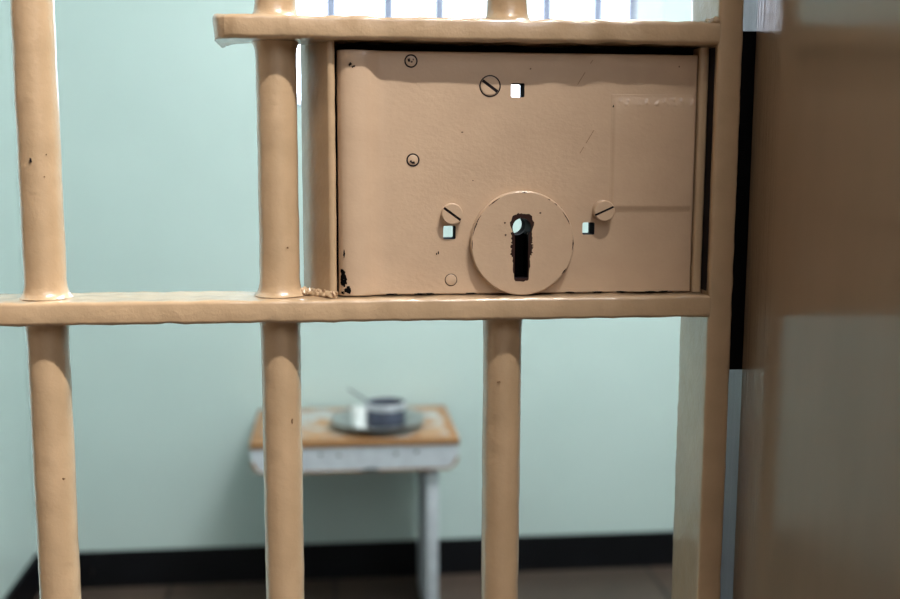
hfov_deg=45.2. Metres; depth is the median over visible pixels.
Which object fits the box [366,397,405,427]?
mug
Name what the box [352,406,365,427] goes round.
beaker
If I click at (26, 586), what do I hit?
baseboard
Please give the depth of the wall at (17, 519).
2.56 m
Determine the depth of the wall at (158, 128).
2.75 m
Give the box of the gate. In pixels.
[0,0,743,598]
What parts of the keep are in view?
toothed plate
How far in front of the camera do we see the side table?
2.49 m
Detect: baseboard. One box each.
[3,555,38,598]
[35,531,672,588]
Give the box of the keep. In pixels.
[729,31,755,369]
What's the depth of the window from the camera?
2.94 m
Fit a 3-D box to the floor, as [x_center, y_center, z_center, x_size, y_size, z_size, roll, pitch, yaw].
[-0.091,1.050,0.944,6.400,0.100,4.590,-1,8,-6]
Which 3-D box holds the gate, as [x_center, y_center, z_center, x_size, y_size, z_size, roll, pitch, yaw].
[-0.193,-0.062,0.701,0.752,2.109,0.091,-1,8,-6]
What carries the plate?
on the side table
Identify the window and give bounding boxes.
[297,0,633,104]
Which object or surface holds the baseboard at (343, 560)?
attached to the wall at (158, 128)
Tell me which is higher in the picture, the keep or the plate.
the keep
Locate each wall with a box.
[0,0,35,598]
[8,0,691,552]
[720,0,899,598]
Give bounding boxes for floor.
[36,566,671,598]
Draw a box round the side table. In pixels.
[250,405,458,598]
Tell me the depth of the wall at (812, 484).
0.60 m
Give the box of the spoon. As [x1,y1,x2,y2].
[348,388,374,404]
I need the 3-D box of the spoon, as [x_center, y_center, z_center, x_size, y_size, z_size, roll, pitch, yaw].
[-0.181,0.250,2.558,0.121,0.081,0.018,-1,8,-6]
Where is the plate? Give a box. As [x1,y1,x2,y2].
[331,408,425,432]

